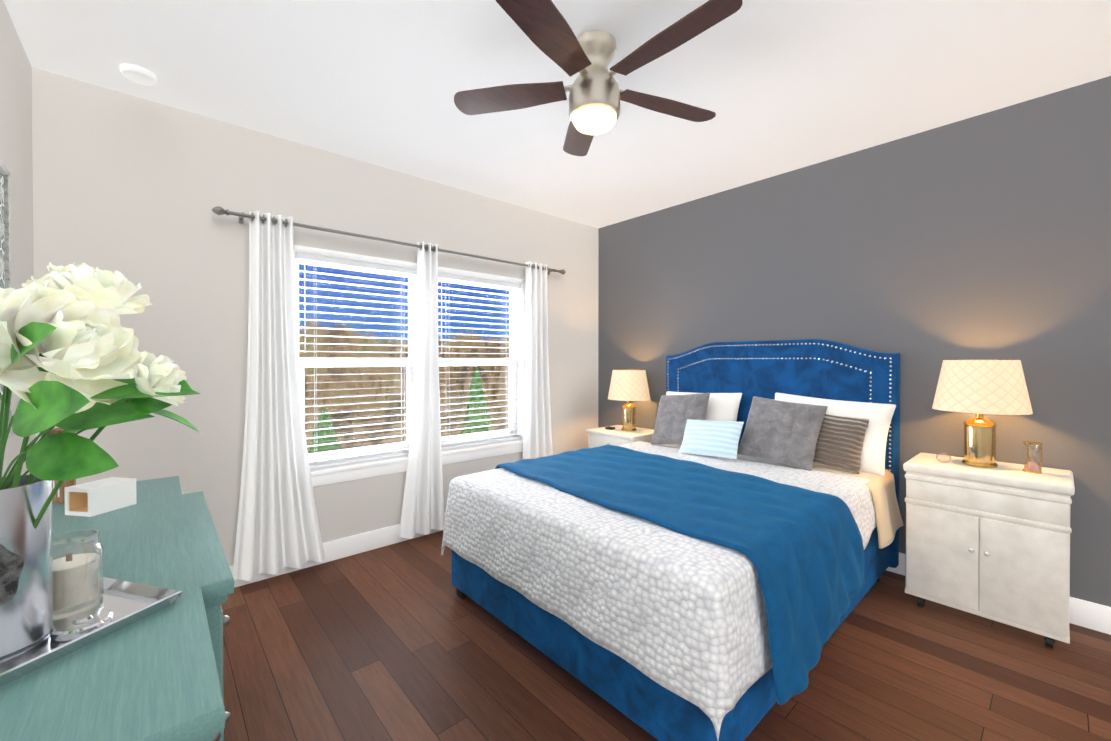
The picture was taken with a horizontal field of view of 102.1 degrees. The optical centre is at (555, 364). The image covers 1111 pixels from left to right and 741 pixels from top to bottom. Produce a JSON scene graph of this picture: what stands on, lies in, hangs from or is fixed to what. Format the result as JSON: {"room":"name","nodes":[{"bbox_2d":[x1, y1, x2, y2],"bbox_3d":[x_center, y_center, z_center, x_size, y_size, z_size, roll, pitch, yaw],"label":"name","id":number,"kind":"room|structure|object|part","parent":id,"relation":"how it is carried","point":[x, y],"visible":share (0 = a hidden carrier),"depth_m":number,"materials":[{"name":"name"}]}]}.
{"room":"bedroom","nodes":[
{"label":"bedroom","id":0,"kind":"room"},
{"bbox_2d":[0,0,34,476],"bbox_3d":[-1.238,-0.030,0.646,0.120,2.750,4.240,0,1,-42],"label":"wall","id":1,"kind":"structure","parent":0,"point":[15,112],"depth_m":1.90,"materials":[{"name":"grey paint"}]},
{"bbox_2d":[0,160,12,437],"bbox_3d":[-1.587,-0.209,1.170,0.050,0.940,1.090,0,1,-42],"label":"mirror","id":2,"kind":"object","parent":1,"relation":"attached to","point":[5,255],"visible":0.44,"depth_m":1.57,"materials":[{"name":"silver wood"}]},
{"bbox_2d":[32,67,598,565],"bbox_3d":[-1.073,-0.055,3.523,3.950,2.750,0.160,0,1,-42],"label":"wall","id":3,"kind":"structure","parent":0,"point":[134,189],"depth_m":2.63,"materials":[{"name":"grey paint"}]},
{"bbox_2d":[229,512,445,587],"bbox_3d":[-1.010,1.253,3.472,3.900,0.135,0.016,0,1,-42],"label":"baseboard","id":4,"kind":"structure","parent":3,"relation":"attached to","point":[336,549],"depth_m":3.11,"materials":[{"name":"white wood"}]},
{"bbox_2d":[212,206,565,580],"bbox_3d":[-0.930,0.178,3.455,2.724,2.185,0.132,0,1,-42],"label":"curtains","id":5,"kind":"object","parent":3,"relation":"hanging from","point":[278,529],"visible":1,"depth_m":2.79,"materials":[{"name":"white fabric"}]},
{"bbox_3d":[-0.938,-0.880,3.454,2.724,0.060,0.109,0,1,-42],"label":"rod","id":6,"kind":"part","parent":5,"relation":"part of","materials":[{"name":"grey metal"}]},
{"bbox_2d":[294,245,524,486],"bbox_3d":[-1.026,0.015,3.539,1.940,1.570,0.178,0,1,-42],"label":"window","id":7,"kind":"structure","parent":3,"relation":"in","point":[347,472],"depth_m":3.49,"materials":[{"name":"white"}]},
{"bbox_2d":[295,252,416,468],"bbox_3d":[-1.379,-0.019,3.201,0.841,1.420,0.070,0,1,-42],"label":"window blinds","id":8,"kind":"object","parent":7,"relation":"attached to","point":[304,257],"visible":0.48,"depth_m":3.16,"materials":[{"name":"white plastic"}]},
{"bbox_2d":[438,272,519,449],"bbox_3d":[-0.650,-0.025,3.849,0.841,1.420,0.070,0,1,-42],"label":"window blinds","id":9,"kind":"object","parent":7,"relation":"attached to","point":[454,277],"visible":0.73,"depth_m":3.83,"materials":[{"name":"white plastic"}]},
{"bbox_2d":[3,0,1110,227],"bbox_3d":[0.263,-1.457,2.008,4.350,0.080,4.460,0,1,-42],"label":"ceiling","id":10,"kind":"structure","parent":0,"point":[779,86],"depth_m":2.20,"materials":[{"name":"white paint"}]},
{"bbox_2d":[120,64,156,85],"bbox_3d":[-2.025,-1.401,2.182,0.132,0.034,0.132,0,1,-42],"label":"smoke detector","id":11,"kind":"object","parent":10,"relation":"attached to","point":[138,74],"visible":1,"depth_m":2.16,"materials":[{"name":"white plastic"}]},
{"bbox_2d":[454,0,741,155],"bbox_3d":[0.210,-1.228,1.957,1.275,0.375,1.221,0,1,-42],"label":"fan","id":12,"kind":"object","parent":10,"relation":"hanging from","point":[596,95],"visible":1,"depth_m":1.91,"materials":[{"name":"brown wood"}]},
{"bbox_3d":[-0.210,-1.236,2.081,0.389,0.034,0.477,0,1,-42],"label":"blade","id":13,"kind":"part","parent":12,"relation":"part of","materials":[{"name":"brown wood"}]},
{"bbox_3d":[-0.024,-1.232,1.655,0.525,0.034,0.266,0,1,-42],"label":"blade","id":14,"kind":"part","parent":12,"relation":"part of","materials":[{"name":"brown wood"}]},
{"bbox_3d":[0.137,-1.239,2.389,0.389,0.034,0.477,0,1,-42],"label":"blade","id":15,"kind":"part","parent":12,"relation":"part of","materials":[{"name":"brown wood"}]},
{"bbox_3d":[0.538,-1.237,2.152,0.525,0.034,0.266,0,1,-42],"label":"blade","id":16,"kind":"part","parent":12,"relation":"part of","materials":[{"name":"brown wood"}]},
{"bbox_3d":[0.439,-1.232,1.698,0.143,0.034,0.530,0,1,-42],"label":"blade","id":17,"kind":"part","parent":12,"relation":"part of","materials":[{"name":"brown wood"}]},
{"bbox_2d":[221,530,1110,740],"bbox_3d":[0.263,1.363,2.034,4.350,0.060,4.460,0,1,-42],"label":"floor","id":18,"kind":"structure","parent":0,"point":[401,641],"depth_m":1.93,"materials":[{"name":"brown wood"}]},
{"bbox_2d":[0,476,233,740],"bbox_3d":[-1.112,0.892,1.040,0.556,0.900,1.570,0,1,-42],"label":"dresser","id":19,"kind":"object","parent":18,"relation":"on","point":[157,676],"visible":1,"depth_m":0.70,"materials":[{"name":"teal wood"}]},
{"bbox_2d":[47,428,75,503],"bbox_3d":[-1.585,0.323,1.437,0.100,0.230,0.034,0,1,20],"label":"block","id":20,"kind":"object","parent":19,"relation":"on","point":[59,496],"visible":0.29,"depth_m":1.42,"materials":[{"name":"brown wood"}]},
{"bbox_2d":[0,577,181,686],"bbox_3d":[-0.902,0.434,0.676,0.312,0.022,0.422,0,1,15],"label":"tray","id":21,"kind":"object","parent":19,"relation":"on","point":[126,603],"visible":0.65,"depth_m":0.78,"materials":[{"name":"silver metal"}]},
{"bbox_2d":[52,529,102,614],"bbox_3d":[-0.890,0.377,0.822,0.088,0.122,0.088,0,1,-42],"label":"candle","id":22,"kind":"object","parent":21,"relation":"on","point":[77,579],"visible":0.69,"depth_m":0.81,"materials":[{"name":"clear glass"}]},
{"bbox_2d":[50,609,112,641],"bbox_3d":[-0.784,0.429,0.745,0.072,0.020,0.072,0,1,-42],"label":"lid","id":23,"kind":"object","parent":21,"relation":"on","point":[75,626],"visible":0.92,"depth_m":0.73,"materials":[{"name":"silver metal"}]},
{"bbox_2d":[0,262,201,657],"bbox_3d":[-0.779,0.135,0.647,0.422,0.608,0.393,0,1,-42],"label":"vase","id":24,"kind":"object","parent":21,"relation":"on","point":[90,366],"visible":1,"depth_m":0.68,"materials":[{"name":"silver metal"}]},
{"bbox_2d":[64,477,136,516],"bbox_3d":[-1.373,0.398,1.359,0.095,0.080,0.120,0,1,10],"label":"decorative box","id":25,"kind":"object","parent":19,"relation":"on","point":[95,498],"visible":1,"depth_m":1.33,"materials":[{"name":"white paint"}]},
{"bbox_2d":[586,425,653,447],"bbox_3d":[0.644,0.964,4.182,0.485,0.700,0.574,0,1,-42],"label":"nightstand","id":26,"kind":"object","parent":18,"relation":"on","point":[603,436],"visible":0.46,"depth_m":4.05,"materials":[{"name":"white wood"}]},
{"bbox_2d":[608,369,649,430],"bbox_3d":[0.683,0.331,4.178,0.392,0.566,0.392,0,1,-42],"label":"lamp","id":27,"kind":"object","parent":26,"relation":"on","point":[628,385],"visible":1,"depth_m":4.05,"materials":[{"name":"beige fabric"}]},
{"bbox_3d":[0.683,0.186,4.176,0.392,0.272,0.392,0,1,-42],"label":"lamp shade","id":28,"kind":"part","parent":27,"relation":"part of","materials":[{"name":"white fabric"}]},
{"bbox_2d":[441,339,903,740],"bbox_3d":[0.777,0.577,2.673,2.298,1.500,1.835,0,1,-42],"label":"bed","id":29,"kind":"object","parent":18,"relation":"on","point":[716,558],"visible":1,"depth_m":2.01,"materials":[{"name":"blue fabric"}]},
{"bbox_3d":[0.741,1.085,2.696,2.158,0.375,1.630,0,1,-42],"label":"frame","id":30,"kind":"part","parent":29,"relation":"part of","materials":[{"name":"blue fabric"}]},
{"bbox_2d":[651,393,709,444],"bbox_3d":[0.972,0.430,3.512,0.155,0.460,0.480,31,-25,-34],"label":"pillow","id":31,"kind":"object","parent":29,"relation":"on","point":[673,412],"depth_m":3.46,"materials":[{"name":"fabric"}]},
{"bbox_2d":[495,445,865,704],"bbox_3d":[0.543,0.852,2.455,1.103,0.464,1.817,0,1,-42],"label":"throw","id":32,"kind":"object","parent":29,"relation":"on","point":[801,548],"depth_m":1.91,"materials":[{"name":"fabric"}]},
{"bbox_2d":[666,391,741,421],"bbox_3d":[1.149,0.429,3.629,0.175,0.460,0.720,26,-18,-39],"label":"pillow","id":33,"kind":"object","parent":29,"relation":"on","point":[722,405],"depth_m":3.46,"materials":[{"name":"white fabric"}]},
{"bbox_3d":[0.752,0.797,2.704,2.118,0.260,1.580,0,1,-42],"label":"mattress","id":34,"kind":"part","parent":29,"relation":"part of","materials":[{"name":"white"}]},
{"bbox_2d":[737,396,827,470],"bbox_3d":[1.470,0.435,2.938,0.500,0.460,0.155,7,-20,47],"label":"pillow","id":35,"kind":"object","parent":29,"relation":"on","point":[789,433],"depth_m":2.85,"materials":[{"name":"fabric"}]},
{"bbox_3d":[1.579,0.540,3.437,0.085,1.440,1.690,0,1,-42],"label":"headboard","id":36,"kind":"part","parent":29,"relation":"part of","materials":[{"name":"blue fabric"}]},
{"bbox_2d":[775,393,895,475],"bbox_3d":[1.760,0.430,2.942,0.175,0.470,0.760,26,-13,-39],"label":"pillow","id":37,"kind":"object","parent":29,"relation":"on","point":[878,414],"depth_m":2.73,"materials":[{"name":"white fabric"}]},
{"bbox_2d":[812,463,903,548],"bbox_3d":[1.782,0.815,2.720,0.498,0.332,0.465,0,1,-42],"label":"blanket","id":38,"kind":"object","parent":29,"relation":"on","point":[880,485],"depth_m":2.56,"materials":[{"name":"beige"}]},
{"bbox_2d":[903,453,1074,648],"bbox_3d":[2.266,0.935,2.376,0.464,0.790,0.619,0,1,-42],"label":"nightstand","id":39,"kind":"object","parent":18,"relation":"on","point":[992,543],"visible":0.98,"depth_m":2.21,"materials":[{"name":"white wood"}]},
{"bbox_2d":[936,452,950,462],"bbox_3d":[2.119,0.509,2.452,0.064,0.059,0.064,0,1,-42],"label":"glass orb","id":40,"kind":"object","parent":39,"relation":"on","point":[948,460],"visible":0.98,"depth_m":2.45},
{"bbox_2d":[932,359,1032,467],"bbox_3d":[2.272,0.256,2.405,0.392,0.566,0.392,0,1,-42],"label":"lamp","id":41,"kind":"object","parent":39,"relation":"on","point":[979,388],"visible":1,"depth_m":2.31,"materials":[{"name":"beige fabric"}]},
{"bbox_3d":[2.272,0.112,2.404,0.392,0.272,0.392,0,1,-42],"label":"lamp shade","id":42,"kind":"part","parent":41,"relation":"part of","materials":[{"name":"white fabric"}]},
{"bbox_2d":[1022,441,1041,473],"bbox_3d":[2.394,0.466,2.255,0.068,0.150,0.068,0,1,-42],"label":"hourglass","id":43,"kind":"object","parent":39,"relation":"on","point":[1033,467],"visible":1,"depth_m":2.24,"materials":[{"name":"clear glass"}]},
{"bbox_2d":[598,76,1110,606],"bbox_3d":[1.804,-0.054,3.351,0.120,2.750,4.240,0,1,-42],"label":"wall","id":44,"kind":"structure","parent":0,"point":[928,252],"depth_m":2.72,"materials":[{"name":"grey paint"}]},
{"bbox_2d":[886,552,1110,634],"bbox_3d":[1.766,1.254,3.302,0.016,0.135,3.960,0,1,-42],"label":"baseboard","id":45,"kind":"structure","parent":44,"relation":"attached to","point":[1090,615],"depth_m":2.26,"materials":[{"name":"white"}]},
{"label":"outside","id":46,"kind":"structure","parent":0,"visible":0},
{"bbox_2d":[299,264,508,451],"bbox_3d":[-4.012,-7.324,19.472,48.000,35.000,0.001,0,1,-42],"label":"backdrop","id":47,"kind":"structure","parent":46,"point":[368,378],"depth_m":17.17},
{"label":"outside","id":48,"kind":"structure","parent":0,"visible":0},
{"bbox_2d":[308,407,342,455],"bbox_3d":[-5.860,2.849,11.369,1.598,3.600,1.576,0,1,-42],"label":"tree","id":49,"kind":"object","parent":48,"point":[330,447],"depth_m":11.26,"materials":[{"name":"green plant"}]},
{"bbox_2d":[462,366,490,435],"bbox_3d":[-2.071,2.320,11.864,1.439,4.650,1.418,0,1,-42],"label":"tree","id":50,"kind":"object","parent":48,"point":[476,378],"depth_m":11.72,"materials":[{"name":"green plant"}]}
]}

